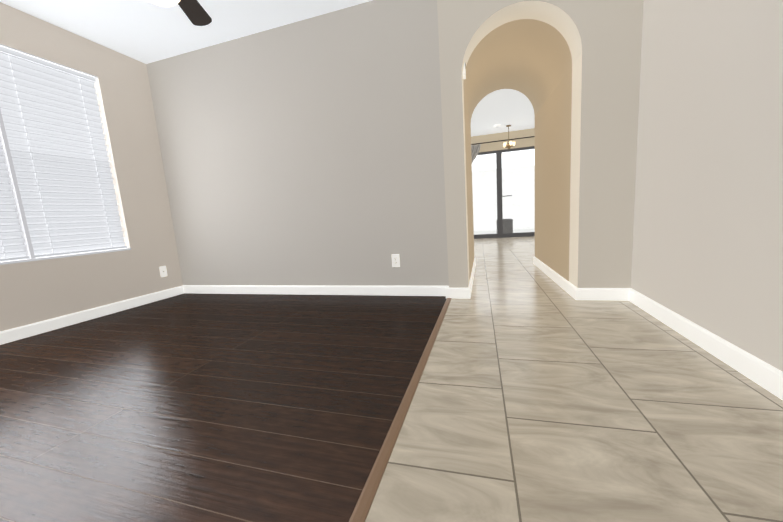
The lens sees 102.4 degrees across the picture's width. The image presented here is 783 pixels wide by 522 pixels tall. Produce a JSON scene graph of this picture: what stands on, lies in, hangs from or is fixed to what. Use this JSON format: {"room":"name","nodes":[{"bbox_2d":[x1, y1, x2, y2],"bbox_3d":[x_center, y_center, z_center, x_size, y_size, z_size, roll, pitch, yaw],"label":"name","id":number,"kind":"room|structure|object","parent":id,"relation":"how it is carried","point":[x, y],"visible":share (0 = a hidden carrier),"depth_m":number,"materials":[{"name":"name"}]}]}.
{"room":"empty living room","nodes":[
{"label":"empty living room","id":0,"kind":"room"},
{"bbox_2d":[0,2,182,331],"bbox_3d":[-3.295,-0.413,0.923,0.150,2.440,5.660,-1,9,17],"label":"wall","id":1,"kind":"structure","parent":0,"point":[31,292],"depth_m":2.95,"materials":[{"name":"paint"}]},
{"bbox_2d":[0,44,130,264],"bbox_3d":[-2.860,-0.779,2.328,0.147,1.578,1.378,-1,9,17],"label":"window","id":2,"kind":"structure","parent":1,"relation":"in","point":[16,195],"depth_m":2.37,"materials":[{"name":"grey"}]},
{"bbox_2d":[0,46,126,261],"bbox_3d":[-2.845,-0.789,2.322,0.050,1.556,1.358,-1,9,17],"label":"window blinds","id":3,"kind":"object","parent":2,"relation":"attached to","point":[51,117],"visible":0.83,"depth_m":2.58,"materials":[{"name":"grey plastic"}]},
{"bbox_2d":[159,266,166,276],"bbox_3d":[-2.448,0.113,3.378,0.013,0.115,0.072,-1,9,17],"label":"jack","id":4,"kind":"object","parent":1,"relation":"attached to","point":[163,271],"visible":1,"depth_m":3.38,"materials":[{"name":"white plastic"}]},
{"bbox_2d":[0,256,782,399],"bbox_3d":[-0.087,0.379,2.168,5.375,0.090,13.140,0,9,25],"label":"baseboard","id":5,"kind":"structure","parent":1,"relation":"attached to","point":[765,375],"depth_m":2.47,"materials":[{"name":"white wood"}]},
{"bbox_2d":[0,293,446,521],"bbox_3d":[-1.777,0.808,0.668,3.150,0.100,5.660,-1,9,17],"label":"floor","id":6,"kind":"structure","parent":0,"point":[191,407],"depth_m":1.29,"materials":[{"name":"brown wood"}]},
{"bbox_2d":[0,0,533,136],"bbox_3d":[0.044,-1.993,1.323,6.370,0.120,13.300,-1,9,17],"label":"ceiling","id":7,"kind":"structure","parent":0,"point":[145,31],"depth_m":2.67,"materials":[{"name":"paint"}]},
{"bbox_2d":[148,0,211,25],"bbox_3d":[-1.345,-1.667,1.717,1.154,0.453,1.174,-1,9,17],"label":"ceiling fan","id":8,"kind":"object","parent":7,"relation":"hanging from","point":[195,12],"visible":1,"depth_m":2.15,"materials":[{"name":"brown metal"}]},
{"bbox_2d":[503,125,514,148],"bbox_3d":[2.512,-2.640,6.711,0.245,0.490,0.254,-1,9,17],"label":"light","id":9,"kind":"object","parent":7,"relation":"hanging from","point":[509,144],"visible":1,"depth_m":6.70,"materials":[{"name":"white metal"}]},
{"bbox_2d":[146,0,448,285],"bbox_3d":[-0.994,-0.882,3.064,3.020,2.440,0.150,-1,9,17],"label":"wall","id":10,"kind":"structure","parent":0,"point":[307,152],"depth_m":2.89,"materials":[{"name":"paint"}]},
{"bbox_2d":[392,254,399,266],"bbox_3d":[0.038,-0.003,2.816,0.072,0.115,0.008,-1,9,17],"label":"electrical outlet","id":11,"kind":"object","parent":10,"relation":"attached to","point":[395,260],"visible":1,"depth_m":2.81,"materials":[{"name":"white plastic"}]},
{"bbox_2d":[471,128,534,152],"bbox_3d":[2.468,-1.777,7.582,5.400,2.440,0.150,-1,9,17],"label":"wall","id":12,"kind":"structure","parent":0,"point":[519,143],"depth_m":7.29,"materials":[{"name":"paint"}]},
{"bbox_2d":[471,136,534,144],"bbox_3d":[2.456,-2.764,7.273,2.440,0.060,0.130,-1,9,17],"label":"curtain rod","id":13,"kind":"object","parent":12,"relation":"attached to","point":[502,140],"visible":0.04,"depth_m":7.21,"materials":[{"name":"grey"}]},
{"bbox_2d":[471,144,480,162],"bbox_3d":[1.853,-1.643,7.605,0.644,2.190,0.100,-1,9,17],"label":"curtain","id":14,"kind":"object","parent":13,"relation":"hanging from","point":[475,149],"visible":0.08,"depth_m":7.40,"materials":[{"name":"grey fabric"}]},
{"bbox_2d":[472,146,534,238],"bbox_3d":[2.571,-1.588,7.562,1.836,2.057,0.110,-1,9,17],"label":"sliding door","id":15,"kind":"structure","parent":12,"relation":"in","point":[499,197],"depth_m":7.53,"materials":[{"name":"glass"}]},
{"bbox_2d":[437,0,643,287],"bbox_3d":[1.340,-1.039,3.064,1.450,2.440,1.670,-1,9,17],"label":"wall","id":16,"kind":"structure","parent":0,"point":[569,70],"depth_m":2.34,"materials":[{"name":"paint"}]},
{"bbox_2d":[463,63,465,78],"bbox_3d":[0.575,-1.521,2.490,0.023,0.120,0.100,-1,9,17],"label":"door chime","id":17,"kind":"object","parent":16,"relation":"attached to","point":[464,72],"visible":0.67,"depth_m":2.47,"materials":[{"name":"white plastic"}]},
{"bbox_2d":[365,236,782,521],"bbox_3d":[0.677,0.514,1.550,5.400,0.100,13.300,-1,9,17],"label":"floor","id":18,"kind":"structure","parent":0,"point":[540,395],"depth_m":1.05,"materials":[{"name":"beige tile"}]},
{"bbox_2d":[349,298,451,521],"bbox_3d":[-0.286,0.749,0.092,0.036,0.026,5.440,-1,9,17],"label":"transition strip","id":19,"kind":"object","parent":18,"relation":"on","point":[364,502],"visible":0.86,"depth_m":1.03,"materials":[{"name":"brown wood"}]},
{"bbox_2d":[631,0,782,371],"bbox_3d":[0.649,-0.328,-1.475,0.150,2.440,7.530,-1,9,17],"label":"wall","id":20,"kind":"structure","parent":0,"point":[707,251],"depth_m":1.41,"materials":[{"name":"paint"}]},
{"label":"outside","id":21,"kind":"structure","parent":0,"visible":0},
{"bbox_2d":[472,149,534,170],"bbox_3d":[4.481,-5.472,12.732,18.000,8.020,0.200,-1,9,17],"label":"sky","id":22,"kind":"structure","parent":21,"point":[529,153],"depth_m":12.78,"materials":[{"name":"white"}]},
{"bbox_2d":[474,228,534,234],"bbox_3d":[3.603,-0.829,9.513,12.000,0.100,3.850,-1,9,17],"label":"patio","id":23,"kind":"structure","parent":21,"point":[514,231],"depth_m":9.89,"materials":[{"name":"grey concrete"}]},
{"bbox_2d":[472,165,534,230],"bbox_3d":[3.882,-2.069,10.518,12.000,2.020,0.200,-1,9,17],"label":"wall","id":24,"kind":"structure","parent":23,"relation":"on","point":[506,203],"depth_m":10.44,"materials":[{"name":"grey"}]},
{"bbox_2d":[496,219,512,233],"bbox_3d":[3.111,-0.940,8.665,0.400,0.430,0.500,-1,9,17],"label":"air conditioning unit","id":25,"kind":"object","parent":23,"relation":"on","point":[507,227],"depth_m":8.40,"materials":[{"name":"grey metal"}]}
]}

